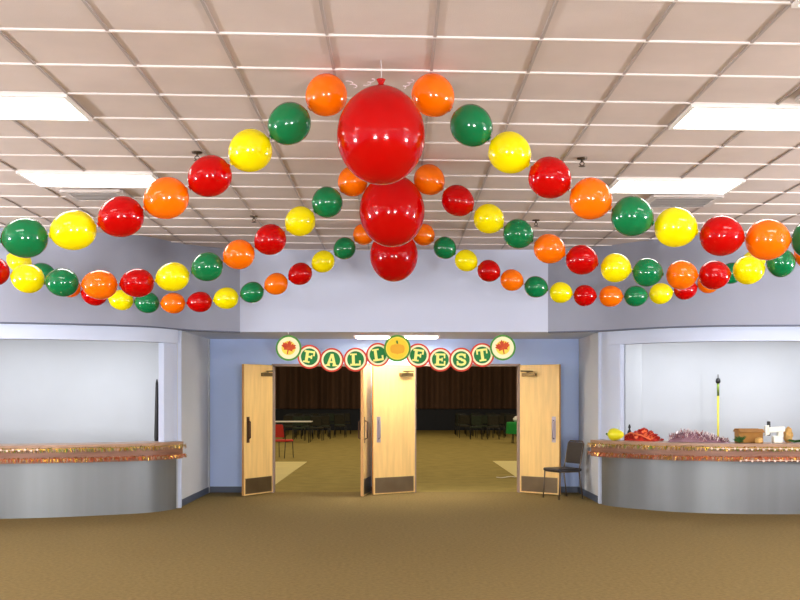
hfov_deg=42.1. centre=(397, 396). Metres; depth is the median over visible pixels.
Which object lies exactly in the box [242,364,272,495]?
door
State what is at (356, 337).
diffuser
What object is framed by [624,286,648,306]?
balloon
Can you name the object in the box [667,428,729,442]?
tinsel garland
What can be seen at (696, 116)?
recessed light
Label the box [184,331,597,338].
ceiling
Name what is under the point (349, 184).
balloon
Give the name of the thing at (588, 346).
wall
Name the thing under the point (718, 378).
pole
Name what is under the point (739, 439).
leaf spray
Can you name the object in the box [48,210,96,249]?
balloon
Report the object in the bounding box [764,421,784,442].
sewing machine
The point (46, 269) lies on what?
balloon
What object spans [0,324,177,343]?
wall
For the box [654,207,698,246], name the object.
balloon
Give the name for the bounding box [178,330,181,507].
trim
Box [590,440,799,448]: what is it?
countertop
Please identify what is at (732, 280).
balloon
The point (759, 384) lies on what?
wall
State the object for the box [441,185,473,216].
balloon
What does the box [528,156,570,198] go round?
balloon
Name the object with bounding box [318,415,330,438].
chair
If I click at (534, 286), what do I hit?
balloon
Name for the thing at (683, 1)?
ceiling grid
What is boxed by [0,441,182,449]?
countertop
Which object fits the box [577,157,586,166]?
sprinkler head
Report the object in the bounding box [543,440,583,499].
chair
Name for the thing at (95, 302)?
balloon
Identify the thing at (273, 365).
door frame
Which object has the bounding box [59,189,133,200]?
ceiling vent
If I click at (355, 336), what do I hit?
recessed light
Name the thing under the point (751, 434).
basket
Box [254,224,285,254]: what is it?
balloon
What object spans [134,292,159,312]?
balloon
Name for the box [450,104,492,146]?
balloon
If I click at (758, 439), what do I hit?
bow
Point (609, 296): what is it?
balloon
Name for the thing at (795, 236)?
balloon
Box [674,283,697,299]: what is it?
balloon
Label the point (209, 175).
balloon
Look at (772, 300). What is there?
wall
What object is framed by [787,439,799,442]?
leaf spray
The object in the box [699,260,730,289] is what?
balloon
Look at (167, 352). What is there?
wall
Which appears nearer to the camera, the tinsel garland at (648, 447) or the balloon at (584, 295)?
the balloon at (584, 295)
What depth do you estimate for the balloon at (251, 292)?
12.96 m
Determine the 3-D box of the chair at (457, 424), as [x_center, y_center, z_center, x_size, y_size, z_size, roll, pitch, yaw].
[2.598,1.145,42.073,0.455,0.912,0.507,0,0,-4]
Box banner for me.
[276,333,515,371]
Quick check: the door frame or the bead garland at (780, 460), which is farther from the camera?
the door frame
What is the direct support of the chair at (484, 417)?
on the floor
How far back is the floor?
11.26 m
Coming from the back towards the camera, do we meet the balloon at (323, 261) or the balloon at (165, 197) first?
the balloon at (323, 261)
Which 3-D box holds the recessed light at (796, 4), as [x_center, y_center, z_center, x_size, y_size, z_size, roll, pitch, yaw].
[2.845,-2.177,5.489,1.310,0.022,0.729,0,0,0]
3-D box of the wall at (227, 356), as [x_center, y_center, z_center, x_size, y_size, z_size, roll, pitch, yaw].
[-0.065,0.250,17.480,6.370,2.700,0.160,0,0,0]
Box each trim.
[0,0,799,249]
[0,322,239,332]
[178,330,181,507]
[548,325,799,332]
[598,332,601,503]
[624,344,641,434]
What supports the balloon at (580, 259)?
attached to the balloon at (548, 248)
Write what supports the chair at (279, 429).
on the floor
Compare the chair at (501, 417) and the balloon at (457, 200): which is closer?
the balloon at (457, 200)
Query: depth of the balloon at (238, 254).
9.52 m
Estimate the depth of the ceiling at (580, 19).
7.31 m
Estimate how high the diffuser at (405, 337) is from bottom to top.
0.012 m
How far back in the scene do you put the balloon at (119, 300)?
12.96 m
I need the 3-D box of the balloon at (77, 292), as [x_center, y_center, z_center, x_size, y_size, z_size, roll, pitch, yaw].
[-4.145,-1.386,13.052,0.300,0.269,0.274,0,0,31]
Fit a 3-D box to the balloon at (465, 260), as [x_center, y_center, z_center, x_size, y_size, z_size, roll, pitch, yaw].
[0.856,-1.717,13.048,0.286,0.276,0.273,0,0,21]
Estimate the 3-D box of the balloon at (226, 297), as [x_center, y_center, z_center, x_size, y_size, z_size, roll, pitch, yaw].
[-2.159,-1.242,13.052,0.305,0.274,0.283,0,0,30]
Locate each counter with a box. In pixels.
[0,441,182,518]
[590,440,799,513]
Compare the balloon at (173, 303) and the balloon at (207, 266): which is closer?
the balloon at (207, 266)
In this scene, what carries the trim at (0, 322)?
attached to the wall at (7, 331)
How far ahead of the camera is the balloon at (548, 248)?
9.52 m
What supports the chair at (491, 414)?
on the floor
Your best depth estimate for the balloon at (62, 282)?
9.53 m
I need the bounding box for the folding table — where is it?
[275,421,312,442]
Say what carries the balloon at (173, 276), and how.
attached to the balloon at (207, 266)
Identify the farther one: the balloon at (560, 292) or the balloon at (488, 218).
the balloon at (560, 292)
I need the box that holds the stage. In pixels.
[275,409,516,429]
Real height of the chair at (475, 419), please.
0.912 m
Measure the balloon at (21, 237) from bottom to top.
0.268 m
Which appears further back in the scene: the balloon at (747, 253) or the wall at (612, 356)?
the wall at (612, 356)
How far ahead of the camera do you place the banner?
15.65 m
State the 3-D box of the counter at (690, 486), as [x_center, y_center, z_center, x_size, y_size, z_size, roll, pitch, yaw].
[5.760,1.117,14.773,5.800,0.965,1.573,0,0,0]
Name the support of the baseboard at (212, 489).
attached to the wall at (227, 356)
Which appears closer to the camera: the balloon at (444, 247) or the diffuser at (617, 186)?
the diffuser at (617, 186)
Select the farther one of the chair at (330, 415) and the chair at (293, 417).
the chair at (330, 415)
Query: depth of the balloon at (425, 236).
13.01 m
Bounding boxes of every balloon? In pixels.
[0,218,47,257]
[0,258,9,284]
[6,253,31,269]
[10,264,44,292]
[34,263,53,284]
[44,268,78,296]
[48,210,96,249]
[68,283,80,296]
[80,270,117,298]
[80,289,105,305]
[97,196,143,236]
[108,290,133,309]
[119,268,154,296]
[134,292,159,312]
[143,177,188,218]
[155,262,189,290]
[160,293,185,313]
[186,292,211,311]
[187,155,231,196]
[190,252,222,280]
[213,287,238,308]
[223,239,254,268]
[228,128,271,171]
[240,282,263,302]
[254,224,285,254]
[264,273,287,294]
[268,102,310,144]
[285,206,315,235]
[288,262,311,284]
[305,73,346,116]
[311,250,334,272]
[312,186,342,217]
[333,237,355,258]
[337,62,424,184]
[338,167,367,196]
[353,224,372,244]
[359,177,424,246]
[370,239,417,281]
[411,73,454,116]
[413,224,434,245]
[414,164,444,194]
[433,236,455,258]
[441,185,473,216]
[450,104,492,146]
[455,249,477,270]
[473,204,503,233]
[477,260,500,281]
[488,131,530,173]
[500,269,523,290]
[503,219,533,248]
[524,276,548,297]
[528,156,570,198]
[534,234,565,263]
[549,282,572,302]
[566,245,598,274]
[569,177,611,219]
[573,285,596,305]
[599,286,623,306]
[601,253,631,281]
[611,196,653,235]
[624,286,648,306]
[632,258,663,286]
[649,283,673,303]
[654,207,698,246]
[666,260,698,289]
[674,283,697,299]
[697,278,716,292]
[699,215,744,255]
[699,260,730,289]
[726,262,737,283]
[733,256,765,284]
[743,252,765,264]
[745,219,791,259]
[766,249,795,276]
[791,223,799,255]
[794,251,799,265]
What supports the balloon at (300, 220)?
attached to the balloon at (327, 202)
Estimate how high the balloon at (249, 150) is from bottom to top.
0.286 m
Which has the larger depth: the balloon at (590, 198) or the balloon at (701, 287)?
the balloon at (701, 287)
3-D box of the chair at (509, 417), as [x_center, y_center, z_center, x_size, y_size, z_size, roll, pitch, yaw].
[4.574,1.145,42.123,0.455,0.912,0.507,0,0,4]
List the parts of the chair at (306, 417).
backrest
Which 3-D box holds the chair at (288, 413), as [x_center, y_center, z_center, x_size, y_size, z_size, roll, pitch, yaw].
[-4.431,1.145,43.773,0.455,0.912,0.507,0,0,0]
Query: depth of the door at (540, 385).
17.07 m
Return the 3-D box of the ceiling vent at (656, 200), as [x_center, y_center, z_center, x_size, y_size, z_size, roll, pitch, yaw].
[3.140,-2.176,11.555,0.800,0.045,0.640,0,0,0]
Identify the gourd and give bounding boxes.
[606,428,623,440]
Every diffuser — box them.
[356,337,388,338]
[405,337,436,338]
[610,181,740,192]
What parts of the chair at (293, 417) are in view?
backrest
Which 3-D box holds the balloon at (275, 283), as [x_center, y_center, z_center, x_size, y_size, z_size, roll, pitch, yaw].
[-1.530,-1.423,13.052,0.292,0.276,0.278,0,0,29]
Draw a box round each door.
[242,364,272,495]
[357,365,370,495]
[372,364,414,494]
[520,364,560,494]
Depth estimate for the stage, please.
50.00 m
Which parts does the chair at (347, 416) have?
backrest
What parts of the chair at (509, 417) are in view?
backrest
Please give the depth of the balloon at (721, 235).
6.86 m
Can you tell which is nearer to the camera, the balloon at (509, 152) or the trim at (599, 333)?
the balloon at (509, 152)
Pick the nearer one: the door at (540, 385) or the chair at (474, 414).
the door at (540, 385)
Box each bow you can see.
[755,437,762,442]
[783,426,792,442]
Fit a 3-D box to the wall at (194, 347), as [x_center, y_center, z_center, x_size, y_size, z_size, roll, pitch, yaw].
[-3.235,0.250,16.225,0.130,2.700,2.550,0,0,0]
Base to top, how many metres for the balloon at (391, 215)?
0.799 m
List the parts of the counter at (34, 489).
edge moulding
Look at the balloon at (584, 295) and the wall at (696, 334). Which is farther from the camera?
the wall at (696, 334)
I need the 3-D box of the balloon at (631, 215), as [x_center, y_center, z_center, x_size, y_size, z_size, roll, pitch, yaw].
[1.567,-1.211,6.948,0.279,0.268,0.269,0,0,25]
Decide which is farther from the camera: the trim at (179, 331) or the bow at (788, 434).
the trim at (179, 331)
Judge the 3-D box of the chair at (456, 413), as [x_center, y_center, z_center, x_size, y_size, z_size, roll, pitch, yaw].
[2.682,1.145,44.873,0.455,0.912,0.507,0,0,0]
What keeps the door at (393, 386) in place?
in the wall at (227, 356)
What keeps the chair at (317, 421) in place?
on the floor
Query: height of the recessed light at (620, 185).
0.022 m
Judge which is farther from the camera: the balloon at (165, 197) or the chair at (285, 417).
the chair at (285, 417)
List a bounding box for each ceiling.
[0,0,799,249]
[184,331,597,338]
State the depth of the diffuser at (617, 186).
10.71 m
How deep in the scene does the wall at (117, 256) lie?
14.02 m
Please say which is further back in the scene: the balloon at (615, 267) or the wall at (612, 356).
the wall at (612, 356)
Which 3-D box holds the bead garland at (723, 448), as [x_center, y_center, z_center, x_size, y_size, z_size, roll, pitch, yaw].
[4.982,0.701,13.954,1.523,0.044,0.095,0,0,3]
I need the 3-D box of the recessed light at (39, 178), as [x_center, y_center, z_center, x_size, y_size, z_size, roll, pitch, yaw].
[-3.050,-2.177,10.421,1.310,0.022,0.729,0,0,0]
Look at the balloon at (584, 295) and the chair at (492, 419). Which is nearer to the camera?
the balloon at (584, 295)
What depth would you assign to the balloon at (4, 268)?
9.57 m
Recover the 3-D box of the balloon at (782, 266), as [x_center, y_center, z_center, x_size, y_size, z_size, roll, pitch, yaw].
[3.547,-1.245,9.618,0.259,0.272,0.270,0,0,25]
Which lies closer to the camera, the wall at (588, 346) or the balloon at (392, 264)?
the balloon at (392, 264)
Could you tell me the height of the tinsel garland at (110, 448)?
0.082 m
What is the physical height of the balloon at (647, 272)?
0.267 m
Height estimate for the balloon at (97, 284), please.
0.273 m
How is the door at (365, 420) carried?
in the wall at (227, 356)
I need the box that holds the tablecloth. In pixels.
[506,422,516,433]
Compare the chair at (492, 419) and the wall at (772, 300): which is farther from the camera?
the chair at (492, 419)
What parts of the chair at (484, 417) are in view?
backrest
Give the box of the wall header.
[240,250,547,332]
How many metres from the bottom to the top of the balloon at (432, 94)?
0.289 m
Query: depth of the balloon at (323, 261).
12.96 m
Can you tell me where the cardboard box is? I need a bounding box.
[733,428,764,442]
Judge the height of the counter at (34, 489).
0.965 m
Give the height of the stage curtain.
5.580 m
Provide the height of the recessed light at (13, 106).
0.022 m
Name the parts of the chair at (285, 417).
backrest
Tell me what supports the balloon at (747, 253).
attached to the balloon at (732, 280)
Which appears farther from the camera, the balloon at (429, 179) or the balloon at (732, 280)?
the balloon at (732, 280)
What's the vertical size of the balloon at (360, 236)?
0.272 m
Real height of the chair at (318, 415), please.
0.912 m
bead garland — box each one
[711,447,798,450]
[740,459,799,462]
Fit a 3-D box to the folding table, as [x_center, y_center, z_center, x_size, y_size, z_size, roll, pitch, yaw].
[-3.879,1.224,36.600,1.700,0.753,0.750,0,0,0]
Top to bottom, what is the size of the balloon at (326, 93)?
0.282 m
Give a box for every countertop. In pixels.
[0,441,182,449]
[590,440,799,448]
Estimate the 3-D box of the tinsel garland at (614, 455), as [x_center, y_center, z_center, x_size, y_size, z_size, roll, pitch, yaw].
[5.663,0.829,14.482,5.901,0.082,1.263,0,0,6]
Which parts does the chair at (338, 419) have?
backrest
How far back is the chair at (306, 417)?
39.40 m
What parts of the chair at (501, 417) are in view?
backrest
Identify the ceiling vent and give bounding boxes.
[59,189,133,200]
[645,194,723,207]
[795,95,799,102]
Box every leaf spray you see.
[733,436,745,442]
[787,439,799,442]
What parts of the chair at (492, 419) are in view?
backrest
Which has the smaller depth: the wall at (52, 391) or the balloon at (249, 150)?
the balloon at (249, 150)
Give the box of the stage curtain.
[275,367,516,408]
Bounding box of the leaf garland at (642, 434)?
[624,428,663,441]
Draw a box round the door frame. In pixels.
[272,364,519,492]
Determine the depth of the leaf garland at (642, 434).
14.96 m
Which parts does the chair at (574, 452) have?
leg, leg, seat, leg, frame, backrest, leg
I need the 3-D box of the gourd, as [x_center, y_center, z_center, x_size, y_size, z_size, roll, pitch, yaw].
[3.135,0.542,15.038,0.184,0.184,0.316,0,0,-38]
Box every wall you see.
[0,228,239,331]
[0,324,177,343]
[0,339,209,492]
[158,343,176,441]
[176,331,207,507]
[210,339,578,486]
[548,234,799,331]
[579,333,603,495]
[601,332,623,439]
[608,327,799,344]
[642,342,799,441]
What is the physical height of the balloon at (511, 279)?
0.273 m
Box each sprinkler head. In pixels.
[191,151,202,160]
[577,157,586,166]
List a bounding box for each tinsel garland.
[0,453,186,463]
[1,443,186,452]
[587,442,799,451]
[587,451,799,460]
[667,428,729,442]
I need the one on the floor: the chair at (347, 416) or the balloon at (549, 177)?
the chair at (347, 416)
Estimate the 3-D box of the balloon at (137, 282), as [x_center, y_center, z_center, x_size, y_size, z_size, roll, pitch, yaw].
[-2.416,-1.058,9.622,0.302,0.267,0.280,0,0,32]
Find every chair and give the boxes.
[275,423,293,458]
[283,415,296,438]
[287,413,298,434]
[292,416,305,440]
[301,415,312,438]
[310,416,323,439]
[317,415,329,437]
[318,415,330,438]
[325,414,334,433]
[334,415,346,436]
[340,413,350,433]
[454,413,465,433]
[456,414,467,436]
[459,415,470,437]
[470,415,482,439]
[472,414,483,436]
[475,415,487,437]
[487,415,498,438]
[488,414,500,436]
[492,415,504,437]
[505,414,516,436]
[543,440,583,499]
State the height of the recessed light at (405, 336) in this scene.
0.022 m
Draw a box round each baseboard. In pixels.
[182,487,208,505]
[210,487,577,492]
[578,487,597,502]
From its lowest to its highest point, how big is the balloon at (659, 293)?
0.267 m
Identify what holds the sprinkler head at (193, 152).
attached to the ceiling at (580, 19)
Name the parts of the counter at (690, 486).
edge moulding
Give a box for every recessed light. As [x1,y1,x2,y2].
[0,93,92,120]
[16,171,158,187]
[354,335,391,338]
[402,335,439,338]
[609,178,745,194]
[668,104,799,131]
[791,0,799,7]
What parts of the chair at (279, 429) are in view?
backrest, seat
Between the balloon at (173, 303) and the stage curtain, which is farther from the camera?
the stage curtain
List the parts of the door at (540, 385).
kick plate, pull handle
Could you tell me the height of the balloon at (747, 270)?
0.267 m
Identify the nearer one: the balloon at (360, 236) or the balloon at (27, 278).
the balloon at (27, 278)
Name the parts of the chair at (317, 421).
backrest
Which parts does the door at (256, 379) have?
pull handle, kick plate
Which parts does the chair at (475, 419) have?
backrest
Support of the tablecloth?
on the round table
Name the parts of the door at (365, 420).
pull handle, kick plate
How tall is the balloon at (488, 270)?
0.277 m
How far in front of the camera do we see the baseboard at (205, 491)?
16.17 m
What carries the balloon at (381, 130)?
hanging from the ceiling at (580, 19)
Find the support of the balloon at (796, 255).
attached to the balloon at (782, 266)
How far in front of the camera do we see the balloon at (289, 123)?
6.85 m
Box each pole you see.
[154,379,157,440]
[716,376,719,436]
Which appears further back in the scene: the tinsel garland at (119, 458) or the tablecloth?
the tablecloth
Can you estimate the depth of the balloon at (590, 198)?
6.85 m
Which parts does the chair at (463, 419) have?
backrest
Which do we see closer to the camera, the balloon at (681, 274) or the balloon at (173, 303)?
the balloon at (681, 274)
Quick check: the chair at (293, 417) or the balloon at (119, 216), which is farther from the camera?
the chair at (293, 417)
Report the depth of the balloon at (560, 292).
12.96 m
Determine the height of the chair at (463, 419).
0.912 m
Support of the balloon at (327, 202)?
attached to the balloon at (349, 184)
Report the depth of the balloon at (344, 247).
12.95 m
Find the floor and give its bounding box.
[0,430,799,599]
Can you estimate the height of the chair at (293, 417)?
0.912 m
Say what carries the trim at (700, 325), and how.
attached to the wall at (696, 334)
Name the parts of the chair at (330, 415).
backrest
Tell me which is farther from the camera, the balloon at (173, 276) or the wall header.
the wall header
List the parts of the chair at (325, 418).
backrest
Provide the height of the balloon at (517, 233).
0.274 m
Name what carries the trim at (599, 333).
attached to the wall at (588, 346)
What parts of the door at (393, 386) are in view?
pull handle, kick plate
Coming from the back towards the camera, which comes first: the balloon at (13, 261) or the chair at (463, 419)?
the chair at (463, 419)
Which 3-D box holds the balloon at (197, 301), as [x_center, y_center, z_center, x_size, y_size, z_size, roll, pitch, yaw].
[-2.493,-1.195,13.052,0.299,0.260,0.275,0,0,33]

